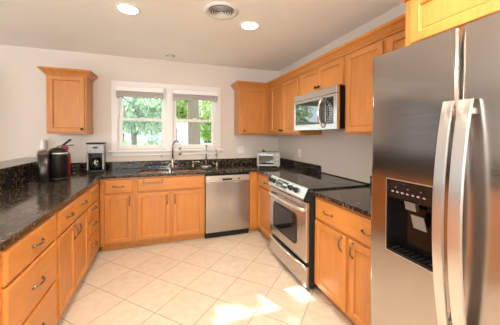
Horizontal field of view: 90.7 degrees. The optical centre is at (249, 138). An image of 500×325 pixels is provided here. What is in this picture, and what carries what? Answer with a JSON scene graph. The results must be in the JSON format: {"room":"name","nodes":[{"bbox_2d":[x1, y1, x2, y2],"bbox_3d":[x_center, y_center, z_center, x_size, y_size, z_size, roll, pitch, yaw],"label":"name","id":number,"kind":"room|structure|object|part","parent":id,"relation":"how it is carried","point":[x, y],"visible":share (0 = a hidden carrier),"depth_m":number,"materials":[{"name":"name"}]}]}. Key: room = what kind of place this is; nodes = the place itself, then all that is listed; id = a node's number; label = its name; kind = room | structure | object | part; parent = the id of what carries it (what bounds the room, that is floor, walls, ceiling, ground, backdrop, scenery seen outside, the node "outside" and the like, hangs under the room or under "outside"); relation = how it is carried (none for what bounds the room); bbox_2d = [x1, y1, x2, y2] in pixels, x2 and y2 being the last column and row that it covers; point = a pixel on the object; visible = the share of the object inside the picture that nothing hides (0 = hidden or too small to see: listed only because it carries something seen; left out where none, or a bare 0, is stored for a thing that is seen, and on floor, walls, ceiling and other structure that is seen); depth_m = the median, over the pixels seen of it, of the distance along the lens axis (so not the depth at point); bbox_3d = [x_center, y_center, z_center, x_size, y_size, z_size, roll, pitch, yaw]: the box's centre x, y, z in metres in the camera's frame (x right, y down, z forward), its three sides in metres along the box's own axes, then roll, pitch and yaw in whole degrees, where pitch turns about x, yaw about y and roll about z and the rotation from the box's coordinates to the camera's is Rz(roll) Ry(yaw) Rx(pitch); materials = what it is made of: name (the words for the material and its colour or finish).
{"room":"kitchen","nodes":[
{"label":"kitchen","id":0,"kind":"room"},
{"bbox_2d":[0,45,277,208],"bbox_3d":[-2.717,0.086,3.159,6.720,2.434,0.120,0,1,-19],"label":"wall","id":1,"kind":"structure","parent":0,"point":[22,84],"depth_m":3.32,"materials":[{"name":"beige paint"}]},
{"bbox_2d":[37,66,97,133],"bbox_3d":[-2.227,-0.441,3.062,0.522,0.767,0.363,0,1,-19],"label":"upper cabinet","id":2,"kind":"object","parent":1,"relation":"attached to","point":[69,92],"visible":1,"depth_m":2.94,"materials":[{"name":"brown wood"}]},
{"bbox_3d":[-2.183,-0.407,2.940,0.362,0.660,0.019,0,1,-19],"label":"door","id":3,"kind":"part","parent":2,"relation":"part of","materials":[{"name":"brown wood"}]},
{"bbox_3d":[-2.226,-0.787,3.057,0.522,0.074,0.363,0,1,-19],"label":"crown","id":4,"kind":"part","parent":2,"relation":"part of","materials":[{"name":"brown wood"}]},
{"bbox_2d":[117,89,165,148],"bbox_3d":[-1.547,-0.286,3.568,0.651,0.876,0.095,0,1,-19],"label":"window","id":5,"kind":"structure","parent":1,"relation":"in","point":[120,119],"depth_m":3.52,"materials":[{"name":"white paint"}]},
{"bbox_2d":[115,86,163,156],"bbox_3d":[-1.535,-0.222,3.459,0.614,0.982,0.076,0,1,-19],"label":"window blind","id":6,"kind":"object","parent":5,"relation":"attached to","point":[121,91],"visible":1,"depth_m":3.44,"materials":[{"name":"white fabric"}]},
{"bbox_3d":[-1.536,-0.584,3.461,0.608,0.024,0.051,0,1,-19],"label":"rail","id":7,"kind":"part","parent":6,"relation":"part of","materials":[{"name":"grey fabric"}]},
{"bbox_3d":[-1.265,-0.217,3.525,0.004,0.900,0.010,0,1,-19],"label":"lift cord","id":8,"kind":"part","parent":6,"relation":"part of","materials":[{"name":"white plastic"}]},
{"bbox_3d":[-1.553,-0.478,3.585,0.609,0.452,0.032,0,1,-19],"label":"sash","id":9,"kind":"part","parent":5,"relation":"part of","materials":[{"name":"white paint"}]},
{"bbox_3d":[-1.542,-0.078,3.556,0.609,0.427,0.032,0,1,-19],"label":"sash","id":10,"kind":"part","parent":5,"relation":"part of","materials":[{"name":"white paint"}]},
{"bbox_2d":[71,158,256,170],"bbox_3d":[-1.004,0.368,3.684,3.096,0.098,0.020,0,1,-19],"label":"backsplash","id":11,"kind":"structure","parent":1,"relation":"attached to","point":[230,161],"depth_m":3.59,"materials":[{"name":"stone"}]},
{"bbox_2d":[108,149,222,155],"bbox_3d":[-1.168,0.204,3.607,1.580,0.082,0.054,0,1,-19],"label":"trim","id":12,"kind":"structure","parent":1,"relation":"attached to","point":[169,151],"depth_m":3.56,"materials":[{"name":"white paint"}]},
{"bbox_2d":[111,80,220,149],"bbox_3d":[-1.194,-0.316,3.669,1.514,0.954,0.135,0,1,-19],"label":"trim","id":13,"kind":"structure","parent":1,"relation":"attached to","point":[169,88],"depth_m":3.60,"materials":[{"name":"white paint"}]},
{"bbox_2d":[173,100,215,148],"bbox_3d":[-0.859,-0.287,3.807,0.659,0.876,0.095,0,1,-19],"label":"window","id":14,"kind":"structure","parent":1,"relation":"in","point":[212,121],"depth_m":3.80,"materials":[{"name":"white paint"}]},
{"bbox_3d":[-0.865,-0.478,3.824,0.617,0.452,0.032,0,1,-19],"label":"sash","id":15,"kind":"part","parent":14,"relation":"part of","materials":[{"name":"white paint"}]},
{"bbox_3d":[-0.855,-0.078,3.795,0.617,0.427,0.032,0,1,-19],"label":"sash","id":16,"kind":"part","parent":14,"relation":"part of","materials":[{"name":"white paint"}]},
{"bbox_2d":[173,89,217,155],"bbox_3d":[-0.814,-0.222,3.709,0.660,0.982,0.076,0,1,-19],"label":"window blind","id":17,"kind":"object","parent":14,"relation":"attached to","point":[177,94],"visible":1,"depth_m":3.68,"materials":[{"name":"white fabric"}]},
{"bbox_3d":[-0.815,-0.585,3.711,0.654,0.024,0.051,0,1,-19],"label":"rail","id":18,"kind":"part","parent":17,"relation":"part of","materials":[{"name":"grey fabric"}]},
{"bbox_2d":[238,146,244,152],"bbox_3d":[-0.144,0.183,3.988,0.116,0.115,0.008,0,1,-19],"label":"wall outlet","id":19,"kind":"object","parent":1,"relation":"attached to","point":[240,148],"visible":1,"depth_m":3.99,"materials":[{"name":"white plastic"}]},
{"bbox_2d":[234,87,268,134],"bbox_3d":[0.026,-0.415,3.853,0.468,0.712,0.352,0,1,-19],"label":"upper cabinet","id":20,"kind":"object","parent":1,"relation":"attached to","point":[251,105],"visible":0.98,"depth_m":3.73,"materials":[{"name":"brown wood"}]},
{"bbox_3d":[0.060,-0.415,3.720,0.365,0.672,0.019,0,1,-19],"label":"door","id":21,"kind":"part","parent":20,"relation":"part of","materials":[{"name":"brown wood"}]},
{"bbox_2d":[231,13,405,89],"bbox_3d":[0.406,-0.787,2.669,0.529,0.074,2.826,0,1,-19],"label":"crown molding","id":22,"kind":"structure","parent":20,"relation":"on","point":[398,24],"depth_m":2.21,"materials":[{"name":"brown wood"}]},
{"bbox_2d":[0,0,403,71],"bbox_3d":[-1.468,-1.128,-0.248,6.840,0.100,7.340,0,1,-19],"label":"ceiling","id":23,"kind":"structure","parent":0,"point":[288,31],"depth_m":2.48,"materials":[{"name":"white paint"}]},
{"bbox_2d":[115,3,139,14],"bbox_3d":[-1.046,-1.106,2.119,0.192,0.008,0.192,0,1,-19],"label":"recessed light","id":24,"kind":"object","parent":23,"relation":"in","point":[125,8],"visible":1,"depth_m":2.11,"materials":[{"name":"white paint"}]},
{"bbox_2d":[165,54,175,57],"bbox_3d":[-1.083,-1.114,3.365,0.152,0.026,0.152,0,1,-19],"label":"recessed light","id":25,"kind":"object","parent":23,"relation":"in","point":[166,55],"visible":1,"depth_m":3.34,"materials":[{"name":"white paint"}]},
{"bbox_2d":[204,2,238,19],"bbox_3d":[-0.248,-1.098,2.147,0.300,0.016,0.300,0,1,-19],"label":"ceiling vent","id":26,"kind":"object","parent":23,"relation":"in","point":[216,10],"visible":1,"depth_m":2.13,"materials":[{"name":"white metal"}]},
{"bbox_2d":[240,21,258,29],"bbox_3d":[-0.004,-1.106,2.427,0.192,0.008,0.192,0,1,-19],"label":"recessed light","id":27,"kind":"object","parent":23,"relation":"in","point":[247,25],"visible":1,"depth_m":2.42,"materials":[{"name":"white paint"}]},
{"bbox_2d":[56,229,353,324],"bbox_3d":[-1.479,1.406,-0.212,6.840,0.100,7.340,0,1,-19],"label":"floor","id":28,"kind":"structure","parent":0,"point":[237,279],"depth_m":2.17,"materials":[{"name":"beige tile"}]},
{"bbox_2d":[0,213,56,324],"bbox_3d":[-1.473,0.907,1.280,0.664,0.852,0.610,0,1,-19],"label":"base cabinet","id":29,"kind":"object","parent":28,"relation":"on","point":[28,265],"visible":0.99,"depth_m":1.32,"materials":[{"name":"brown wood"}]},
{"bbox_3d":[-1.199,0.585,1.376,0.019,0.158,0.556,0,1,-19],"label":"drawer","id":30,"kind":"part","parent":29,"relation":"part of","materials":[{"name":"brown wood"}]},
{"bbox_3d":[-1.178,0.584,1.389,0.035,0.018,0.123,0,1,-19],"label":"handle","id":31,"kind":"part","parent":29,"relation":"part of","materials":[{"name":"grey metal"}]},
{"bbox_3d":[-1.179,0.808,1.392,0.035,0.018,0.123,0,1,-19],"label":"handle","id":32,"kind":"part","parent":29,"relation":"part of","materials":[{"name":"grey metal"}]},
{"bbox_3d":[-1.201,1.089,1.383,0.019,0.280,0.556,0,1,-19],"label":"drawer","id":33,"kind":"part","parent":29,"relation":"part of","materials":[{"name":"brown wood"}]},
{"bbox_2d":[55,191,88,320],"bbox_3d":[-1.690,0.898,1.904,0.664,0.852,0.709,0,1,-19],"label":"base cabinet","id":34,"kind":"object","parent":28,"relation":"on","point":[72,239],"visible":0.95,"depth_m":1.90,"materials":[{"name":"brown wood"}]},
{"bbox_3d":[-1.357,0.950,1.831,0.019,0.545,0.314,0,1,-19],"label":"door","id":35,"kind":"part","parent":34,"relation":"part of","materials":[{"name":"brown wood"}]},
{"bbox_3d":[-1.415,0.578,1.997,0.019,0.163,0.677,0,1,-19],"label":"drawer","id":36,"kind":"part","parent":34,"relation":"part of","materials":[{"name":"brown wood"}]},
{"bbox_3d":[-1.472,0.945,2.160,0.019,0.545,0.343,0,1,-19],"label":"door","id":37,"kind":"part","parent":34,"relation":"part of","materials":[{"name":"brown wood"}]},
{"bbox_2d":[86,181,99,264],"bbox_3d":[-1.888,0.889,2.473,0.664,0.852,0.494,0,1,-19],"label":"base cabinet","id":38,"kind":"object","parent":28,"relation":"on","point":[93,209],"visible":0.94,"depth_m":2.49,"materials":[{"name":"brown wood"}]},
{"bbox_3d":[-1.588,0.736,2.495,0.019,0.138,0.307,0,1,-19],"label":"drawer","id":39,"kind":"part","parent":38,"relation":"part of","materials":[{"name":"brown wood"}]},
{"bbox_3d":[-1.588,0.570,2.493,0.019,0.163,0.307,0,1,-19],"label":"drawer","id":40,"kind":"part","parent":38,"relation":"part of","materials":[{"name":"brown wood"}]},
{"bbox_3d":[-1.589,0.888,2.497,0.019,0.138,0.307,0,1,-19],"label":"drawer","id":41,"kind":"part","parent":38,"relation":"part of","materials":[{"name":"brown wood"}]},
{"bbox_3d":[-1.590,1.094,2.500,0.019,0.235,0.307,0,1,-19],"label":"drawer","id":42,"kind":"part","parent":38,"relation":"part of","materials":[{"name":"brown wood"}]},
{"bbox_2d":[100,177,134,250],"bbox_3d":[-1.630,0.880,3.136,0.358,0.852,0.652,0,1,-19],"label":"base cabinet","id":43,"kind":"object","parent":28,"relation":"on","point":[117,195],"visible":0.97,"depth_m":2.87,"materials":[{"name":"brown wood"}]},
{"bbox_3d":[-1.525,0.560,2.868,0.285,0.153,0.019,0,1,-19],"label":"drawer","id":44,"kind":"part","parent":43,"relation":"part of","materials":[{"name":"brown wood"}]},
{"bbox_3d":[-1.528,0.934,2.872,0.282,0.555,0.019,0,1,-19],"label":"door","id":45,"kind":"part","parent":43,"relation":"part of","materials":[{"name":"brown wood"}]},
{"bbox_2d":[135,170,204,245],"bbox_3d":[-1.069,0.880,3.332,0.828,0.852,0.652,0,1,-19],"label":"base cabinet","id":46,"kind":"object","parent":28,"relation":"on","point":[171,210],"visible":0.99,"depth_m":3.06,"materials":[{"name":"brown wood"}]},
{"bbox_2d":[143,178,162,183],"bbox_3d":[-1.162,0.513,2.964,0.226,0.056,0.034,0,1,-19],"label":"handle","id":47,"kind":"object","parent":46,"relation":"attached to","point":[162,178],"visible":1,"depth_m":2.95,"materials":[{"name":"grey metal"}]},
{"bbox_3d":[-1.167,0.934,2.998,0.371,0.555,0.019,0,1,-19],"label":"door","id":48,"kind":"part","parent":46,"relation":"part of","materials":[{"name":"brown wood"}]},
{"bbox_2d":[0,164,314,250],"bbox_3d":[-0.602,0.452,2.528,3.138,0.030,2.468,0,1,-19],"label":"countertop","id":49,"kind":"structure","parent":46,"relation":"on","point":[23,206],"depth_m":2.08,"materials":[{"name":"stone"}]},
{"bbox_2d":[36,147,68,181],"bbox_3d":[-2.055,0.263,2.579,0.251,0.331,0.259,-1,1,-44],"label":"coffee machine","id":50,"kind":"object","parent":49,"relation":"on","point":[52,165],"visible":1,"depth_m":2.50,"materials":[{"name":"black plastic"}]},
{"bbox_3d":[-2.117,0.142,2.523,0.088,0.052,0.237,-1,1,-44],"label":"tank lid","id":51,"kind":"part","parent":50,"relation":"part of","materials":[{"name":"brown metal"}]},
{"bbox_3d":[-2.117,0.299,2.526,0.088,0.261,0.237,-1,1,-44],"label":"water tank","id":52,"kind":"part","parent":50,"relation":"part of","materials":[{"name":"black plastic"}]},
{"bbox_3d":[-2.030,0.120,2.611,0.152,0.046,0.236,-1,1,-44],"label":"lid","id":53,"kind":"part","parent":50,"relation":"part of","materials":[{"name":"black plastic"}]},
{"bbox_2d":[50,176,68,180],"bbox_3d":[-2.025,0.414,2.610,0.165,0.028,0.258,-1,1,-44],"label":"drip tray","id":54,"kind":"object","parent":50,"relation":"on","point":[52,178],"depth_m":2.51,"materials":[{"name":"black plastic"}]},
{"bbox_2d":[57,139,73,175],"bbox_3d":[-2.106,0.215,2.823,0.167,0.420,0.092,0,1,-19],"label":"fire extinguisher","id":55,"kind":"object","parent":49,"relation":"on","point":[69,140],"visible":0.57,"depth_m":2.81,"materials":[{"name":"red metal"}]},
{"bbox_2d":[86,142,105,172],"bbox_3d":[-1.951,0.237,3.138,0.200,0.369,0.213,0,1,-23],"label":"drip coffee maker","id":56,"kind":"object","parent":49,"relation":"on","point":[96,151],"visible":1,"depth_m":3.08,"materials":[{"name":"black plastic"}]},
{"bbox_3d":[-2.020,0.289,3.088,0.020,0.206,0.116,0,1,-23],"label":"post","id":57,"kind":"part","parent":56,"relation":"part of","materials":[{"name":"silver metal"}]},
{"bbox_3d":[-1.955,0.061,3.146,0.200,0.018,0.190,0,1,-23],"label":"lid","id":58,"kind":"part","parent":56,"relation":"part of","materials":[{"name":"black plastic"}]},
{"bbox_3d":[-1.979,0.288,3.204,0.180,0.204,0.065,0,1,-23],"label":"water tank","id":59,"kind":"part","parent":56,"relation":"part of","materials":[{"name":"black plastic"}]},
{"bbox_3d":[-1.867,0.289,3.154,0.020,0.206,0.116,0,1,-23],"label":"post","id":60,"kind":"part","parent":56,"relation":"part of","materials":[{"name":"silver metal"}]},
{"bbox_2d":[171,140,181,167],"bbox_3d":[-1.043,0.221,3.506,0.196,0.398,0.061,1,1,27],"label":"kitchen faucet","id":61,"kind":"object","parent":49,"relation":"on","point":[174,141],"visible":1,"depth_m":3.52,"materials":[{"name":"silver metal"}]},
{"bbox_3d":[-1.044,0.161,3.498,0.173,0.278,0.027,1,1,30],"label":"spout","id":62,"kind":"part","parent":61,"relation":"part of","materials":[{"name":"silver metal"}]},
{"bbox_2d":[200,145,211,166],"bbox_3d":[-0.655,0.255,3.691,0.170,0.328,0.170,0,1,-19],"label":"paper towel holder","id":63,"kind":"object","parent":49,"relation":"on","point":[205,165],"visible":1,"depth_m":3.68,"materials":[{"name":"silver metal"}]},
{"bbox_3d":[-0.655,0.267,3.691,0.021,0.270,0.020,0,1,-19],"label":"rod","id":64,"kind":"part","parent":63,"relation":"part of","materials":[{"name":"silver metal"}]},
{"bbox_2d":[257,151,279,168],"bbox_3d":[0.259,0.309,3.540,0.320,0.231,0.244,0,1,0],"label":"toaster oven","id":65,"kind":"object","parent":49,"relation":"on","point":[267,158],"visible":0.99,"depth_m":3.45,"materials":[{"name":"silver metal"}]},
{"bbox_3d":[0.223,0.291,3.450,0.244,0.184,0.011,0,1,0],"label":"door","id":66,"kind":"part","parent":65,"relation":"part of","materials":[{"name":"silver metal"}]},
{"bbox_3d":[0.224,0.291,3.450,0.206,0.144,0.004,0,1,0],"label":"door glass","id":67,"kind":"part","parent":65,"relation":"part of","materials":[{"name":"clear glass"}]},
{"bbox_3d":[0.379,0.290,3.537,0.064,0.175,0.159,0,1,0],"label":"control panel","id":68,"kind":"part","parent":65,"relation":"part of","materials":[{"name":"silver metal"}]},
{"bbox_3d":[-0.968,0.560,3.061,0.786,0.153,0.019,0,1,-19],"label":"false drawer","id":69,"kind":"part","parent":46,"relation":"part of","materials":[{"name":"brown wood"}]},
{"bbox_3d":[-0.784,0.933,3.131,0.369,0.555,0.019,0,1,-19],"label":"door","id":70,"kind":"part","parent":46,"relation":"part of","materials":[{"name":"brown wood"}]},
{"bbox_2d":[205,172,249,238],"bbox_3d":[-0.386,0.881,3.564,0.602,0.849,0.610,0,1,-19],"label":"dishwasher","id":71,"kind":"object","parent":28,"relation":"on","point":[226,194],"visible":0.96,"depth_m":3.28,"materials":[{"name":"silver metal"}]},
{"bbox_2d":[205,172,247,175],"bbox_3d":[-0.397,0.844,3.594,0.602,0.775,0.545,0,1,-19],"label":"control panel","id":72,"kind":"object","parent":71,"relation":"in","point":[237,172],"depth_m":3.33,"materials":[{"name":"metal"}]},
{"bbox_3d":[-0.309,1.272,3.343,0.602,0.074,0.050,0,1,-19],"label":"toe panel","id":73,"kind":"part","parent":71,"relation":"part of","materials":[{"name":"black plastic"}]},
{"bbox_3d":[-0.296,0.529,3.305,0.598,0.081,0.056,0,1,-19],"label":"control panel","id":74,"kind":"part","parent":71,"relation":"part of","materials":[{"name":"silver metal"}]},
{"bbox_2d":[249,172,258,230],"bbox_3d":[0.058,0.883,3.473,0.158,0.852,0.074,0,1,-19],"label":"filler panel","id":75,"kind":"object","parent":28,"relation":"on","point":[253,175],"visible":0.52,"depth_m":3.43,"materials":[{"name":"brown wood"}]},
{"bbox_2d":[257,172,272,239],"bbox_3d":[0.464,0.888,3.240,0.652,0.852,0.630,0,1,-19],"label":"base cabinet","id":76,"kind":"object","parent":28,"relation":"on","point":[263,196],"visible":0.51,"depth_m":3.19,"materials":[{"name":"brown wood"}]},
{"bbox_3d":[0.201,0.564,3.130,0.019,0.153,0.555,0,1,-19],"label":"drawer","id":77,"kind":"part","parent":76,"relation":"part of","materials":[{"name":"brown wood"}]},
{"bbox_2d":[268,172,369,288],"bbox_3d":[0.646,0.871,2.561,0.754,0.907,0.768,0,1,-19],"label":"stove","id":78,"kind":"object","parent":28,"relation":"on","point":[293,201],"visible":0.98,"depth_m":2.32,"materials":[{"name":"silver metal"}]},
{"bbox_3d":[0.323,0.610,2.445,0.067,0.026,0.722,0,1,-19],"label":"door handle","id":79,"kind":"part","parent":78,"relation":"part of","materials":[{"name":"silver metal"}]},
{"bbox_3d":[0.358,0.477,2.455,0.056,0.106,0.750,0,1,-19],"label":"control panel","id":80,"kind":"part","parent":78,"relation":"part of","materials":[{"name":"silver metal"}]},
{"bbox_3d":[0.370,1.187,2.471,0.032,0.180,0.750,0,1,-19],"label":"storage drawer","id":81,"kind":"part","parent":78,"relation":"part of","materials":[{"name":"silver metal"}]},
{"bbox_3d":[0.370,0.805,2.465,0.034,0.516,0.750,0,1,-19],"label":"oven door","id":82,"kind":"part","parent":78,"relation":"part of","materials":[{"name":"silver metal"}]},
{"bbox_2d":[274,173,366,191],"bbox_3d":[0.682,0.440,2.568,0.634,0.026,0.766,0,1,-19],"label":"cooktop","id":83,"kind":"object","parent":78,"relation":"in","point":[310,182],"depth_m":2.45,"materials":[{"name":"black glass"}]},
{"bbox_3d":[0.985,0.427,2.673,0.040,0.021,0.762,0,1,-19],"label":"vent trim","id":84,"kind":"part","parent":78,"relation":"part of","materials":[{"name":"black ceramic"}]},
{"bbox_2d":[315,196,370,324],"bbox_3d":[0.949,0.909,1.847,0.652,0.852,0.779,0,1,-19],"label":"base cabinet","id":85,"kind":"object","parent":28,"relation":"on","point":[342,234],"visible":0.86,"depth_m":1.76,"materials":[{"name":"brown wood"}]},
{"bbox_3d":[0.620,0.964,1.928,0.019,0.540,0.374,0,1,-19],"label":"door","id":86,"kind":"part","parent":85,"relation":"part of","materials":[{"name":"brown wood"}]},
{"bbox_2d":[313,186,371,217],"bbox_3d":[0.962,0.468,1.844,0.633,0.030,0.781,0,1,-19],"label":"countertop","id":87,"kind":"structure","parent":85,"relation":"on","point":[357,199],"depth_m":1.89,"materials":[{"name":"stone"}]},
{"bbox_3d":[0.683,0.593,1.747,0.019,0.168,0.747,0,1,-19],"label":"drawer","id":88,"kind":"part","parent":85,"relation":"part of","materials":[{"name":"brown wood"}]},
{"bbox_3d":[0.683,0.763,1.671,0.035,0.118,0.018,0,1,-19],"label":"handle","id":89,"kind":"part","parent":85,"relation":"part of","materials":[{"name":"grey metal"}]},
{"bbox_3d":[0.748,0.970,1.559,0.019,0.540,0.337,0,1,-19],"label":"door","id":90,"kind":"part","parent":85,"relation":"part of","materials":[{"name":"brown wood"}]},
{"bbox_2d":[370,12,499,324],"bbox_3d":[1.111,0.463,1.000,0.849,1.772,0.901,0,1,-19],"label":"refrigerator","id":91,"kind":"object","parent":28,"relation":"on","point":[435,196],"visible":1,"depth_m":0.96,"materials":[{"name":"grey metal"}]},
{"bbox_3d":[0.749,0.420,1.134,0.094,1.672,0.408,0,1,-19],"label":"freezer door","id":92,"kind":"part","parent":91,"relation":"part of","materials":[{"name":"silver metal"}]},
{"bbox_3d":[0.728,0.304,0.929,0.078,0.888,0.037,0,1,-19],"label":"handle","id":93,"kind":"part","parent":91,"relation":"part of","materials":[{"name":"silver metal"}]},
{"bbox_3d":[0.747,0.305,0.875,0.078,0.888,0.043,0,1,-19],"label":"handle","id":94,"kind":"part","parent":91,"relation":"part of","materials":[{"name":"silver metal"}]},
{"bbox_3d":[0.898,0.426,0.705,0.094,1.672,0.484,0,1,-19],"label":"fridge door","id":95,"kind":"part","parent":91,"relation":"part of","materials":[{"name":"silver metal"}]},
{"bbox_2d":[278,3,405,182],"bbox_3d":[1.700,0.136,0.874,0.120,2.434,7.340,0,1,-19],"label":"wall","id":96,"kind":"structure","parent":0,"point":[337,153],"depth_m":2.78,"materials":[{"name":"beige paint"}]},
{"bbox_2d":[269,75,321,134],"bbox_3d":[0.514,-0.409,3.553,0.352,0.712,1.240,0,1,-19],"label":"upper cabinet","id":97,"kind":"object","parent":96,"relation":"attached to","point":[281,96],"visible":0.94,"depth_m":3.30,"materials":[{"name":"brown wood"}]},
{"bbox_3d":[0.377,-0.411,3.531,0.019,0.672,0.352,0,1,-19],"label":"door","id":98,"kind":"part","parent":97,"relation":"part of","materials":[{"name":"brown wood"}]},
{"bbox_3d":[0.510,-0.405,3.150,0.019,0.672,0.410,0,1,-19],"label":"door","id":99,"kind":"part","parent":97,"relation":"part of","materials":[{"name":"brown wood"}]},
{"bbox_2d":[280,158,320,172],"bbox_3d":[0.667,0.376,3.624,0.020,0.098,1.233,0,1,-19],"label":"backsplash","id":100,"kind":"structure","parent":96,"relation":"attached to","point":[297,164],"depth_m":3.45,"materials":[{"name":"stone"}]},
{"bbox_2d":[300,55,345,94],"bbox_3d":[0.844,-0.617,2.604,0.352,0.266,0.762,0,1,-19],"label":"upper cabinet","id":101,"kind":"object","parent":96,"relation":"attached to","point":[332,73],"visible":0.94,"depth_m":2.47,"materials":[{"name":"brown wood"}]},
{"bbox_3d":[0.655,-0.617,2.732,0.019,0.235,0.361,0,1,-19],"label":"door","id":102,"kind":"part","parent":101,"relation":"part of","materials":[{"name":"brown wood"}]},
{"bbox_2d":[294,85,344,130],"bbox_3d":[0.791,-0.284,2.592,0.461,0.393,0.758,0,1,-19],"label":"microwave oven","id":103,"kind":"object","parent":101,"relation":"attached to","point":[322,109],"visible":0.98,"depth_m":2.38,"materials":[{"name":"silver metal"}]},
{"bbox_3d":[0.626,-0.264,2.604,0.008,0.239,0.556,0,1,-19],"label":"door glass","id":104,"kind":"part","parent":103,"relation":"part of","materials":[{"name":"black glass"}]},
{"bbox_3d":[0.632,-0.251,2.620,0.034,0.323,0.600,0,1,-19],"label":"door","id":105,"kind":"part","parent":103,"relation":"part of","materials":[{"name":"silver metal"}]},
{"bbox_3d":[0.669,-0.250,2.355,0.075,0.293,0.030,0,1,-19],"label":"door handle","id":106,"kind":"part","parent":103,"relation":"part of","materials":[{"name":"silver metal"}]},
{"bbox_3d":[0.733,-0.260,2.277,0.001,0.246,0.109,0,1,-19],"label":"keypad glass","id":107,"kind":"part","parent":103,"relation":"part of","materials":[{"name":"black"}]},
{"bbox_3d":[0.756,-0.245,2.262,0.034,0.323,0.157,0,1,-19],"label":"control panel","id":108,"kind":"part","parent":103,"relation":"part of","materials":[{"name":"silver metal"}]},
{"bbox_3d":[0.775,-0.612,2.387,0.019,0.235,0.361,0,1,-19],"label":"door","id":109,"kind":"part","parent":101,"relation":"part of","materials":[{"name":"brown wood"}]},
{"bbox_2d":[345,29,405,134],"bbox_3d":[1.104,-0.383,1.858,0.352,0.712,0.822,0,1,-19],"label":"upper cabinet","id":110,"kind":"object","parent":96,"relation":"attached to","point":[359,63],"visible":0.12,"depth_m":2.00,"materials":[{"name":"brown wood"}]},
{"bbox_3d":[0.912,-0.387,1.994,0.019,0.672,0.380,0,1,-19],"label":"door","id":111,"kind":"part","parent":110,"relation":"part of","materials":[{"name":"brown wood"}]},
{"bbox_3d":[1.044,-0.381,1.616,0.019,0.672,0.340,0,1,-19],"label":"door","id":112,"kind":"part","parent":110,"relation":"part of","materials":[{"name":"brown wood"}]},
{"bbox_2d":[405,0,499,45],"bbox_3d":[1.263,-0.588,0.981,0.626,0.275,0.930,0,1,-19],"label":"upper cabinet","id":113,"kind":"object","parent":96,"relation":"attached to","point":[425,19],"visible":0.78,"depth_m":1.15,"materials":[{"name":"brown wood"}]},
{"bbox_3d":[-2.099,0.809,1.627,0.278,1.036,3.200,0,1,-19],"label":"wall","id":114,"kind":"structure","parent":0,"visible":0},
{"bbox_2d":[0,157,36,172],"bbox_3d":[-2.090,0.274,1.595,0.355,0.033,3.249,0,1,-19],"label":"ledge","id":115,"kind":"object","parent":114,"relation":"on","point":[13,164],"visible":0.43,"depth_m":2.44,"materials":[{"name":"stone"}]},
{"bbox_2d":[40,140,45,149],"bbox_3d":[-2.590,0.125,3.093,0.062,0.216,0.062,0,1,-19],"label":"canister","id":116,"kind":"object","parent":115,"relation":"on","point":[42,142],"visible":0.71,"depth_m":3.07,"materials":[{"name":"white plastic"}]},
{"bbox_2d":[0,164,36,190],"bbox_3d":[-2.074,0.361,2.015,0.020,0.152,2.469,0,1,-19],"label":"backsplash","id":117,"kind":"structure","parent":114,"relation":"attached to","point":[21,175],"depth_m":2.31,"materials":[{"name":"stone"}]},
{"bbox_2d":[5,175,9,184],"bbox_3d":[-2.105,0.357,2.148,0.008,0.075,0.070,0,1,-19],"label":"wall outlet","id":118,"kind":"object","parent":117,"relation":"attached to","point":[7,178],"visible":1,"depth_m":2.14,"materials":[{"name":"black plastic"}]},
{"label":"outside","id":119,"kind":"structure","parent":0,"visible":0},
{"bbox_3d":[-5.506,1.480,13.795,55.000,0.019,4.000,0,1,-19],"label":"driveway","id":120,"kind":"object","parent":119,"visible":0},
{"bbox_2d":[140,100,201,122],"bbox_3d":[-3.827,-0.936,11.846,3.094,4.928,2.535,0,1,-19],"label":"leafy tree","id":121,"kind":"object","parent":120,"relation":"on","point":[181,105],"visible":0.23,"depth_m":11.44,"materials":[{"name":"green plant"}]},
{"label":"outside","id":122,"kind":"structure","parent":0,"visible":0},
{"bbox_3d":[-10.923,1.405,21.757,70.000,0.100,39.400,0,1,-19],"label":"lawn","id":123,"kind":"structure","parent":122,"visible":0},
{"bbox_2d":[123,137,145,144],"bbox_3d":[-5.573,0.713,11.537,1.797,1.599,1.800,0,1,-19],"label":"shrub","id":124,"kind":"object","parent":123,"relation":"on","point":[124,141],"visible":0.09,"depth_m":11.52,"materials":[{"name":"green plant"}]},
{"bbox_2d":[123,97,160,144],"bbox_3d":[-4.311,-0.390,9.233,2.739,3.904,2.066,0,1,-19],"label":"leafy tree","id":125,"kind":"object","parent":123,"relation":"on","point":[131,110],"visible":0.49,"depth_m":8.92,"materials":[{"name":"green plant"}]},
{"bbox_2d":[143,134,160,144],"bbox_3d":[-3.171,0.705,8.139,0.854,1.729,0.824,0,1,3],"label":"shrub","id":126,"kind":"object","parent":123,"relation":"on","point":[156,135],"visible":0.1,"depth_m":8.02,"materials":[{"name":"green plant"}]},
{"bbox_2d":[123,99,210,144],"bbox_3d":[-10.035,-1.049,22.239,17.000,4.799,6.000,0,1,-19],"label":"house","id":127,"kind":"structure","parent":123,"relation":"on","point":[182,128],"depth_m":21.02,"materials":[{"name":"white"}]},
{"bbox_2d":[185,100,200,143],"bbox_3d":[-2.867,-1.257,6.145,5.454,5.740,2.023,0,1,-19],"label":"column","id":128,"kind":"structure","parent":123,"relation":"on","point":[192,105],"depth_m":6.57,"materials":[{"name":"beige"}]},
{"bbox_2d":[198,101,210,142],"bbox_3d":[-1.064,-0.660,10.839,2.783,4.428,2.450,0,1,-19],"label":"leafy tree","id":129,"kind":"object","parent":123,"relation":"on","point":[205,127],"visible":0.14,"depth_m":10.26,"materials":[{"name":"green plant"}]}
]}

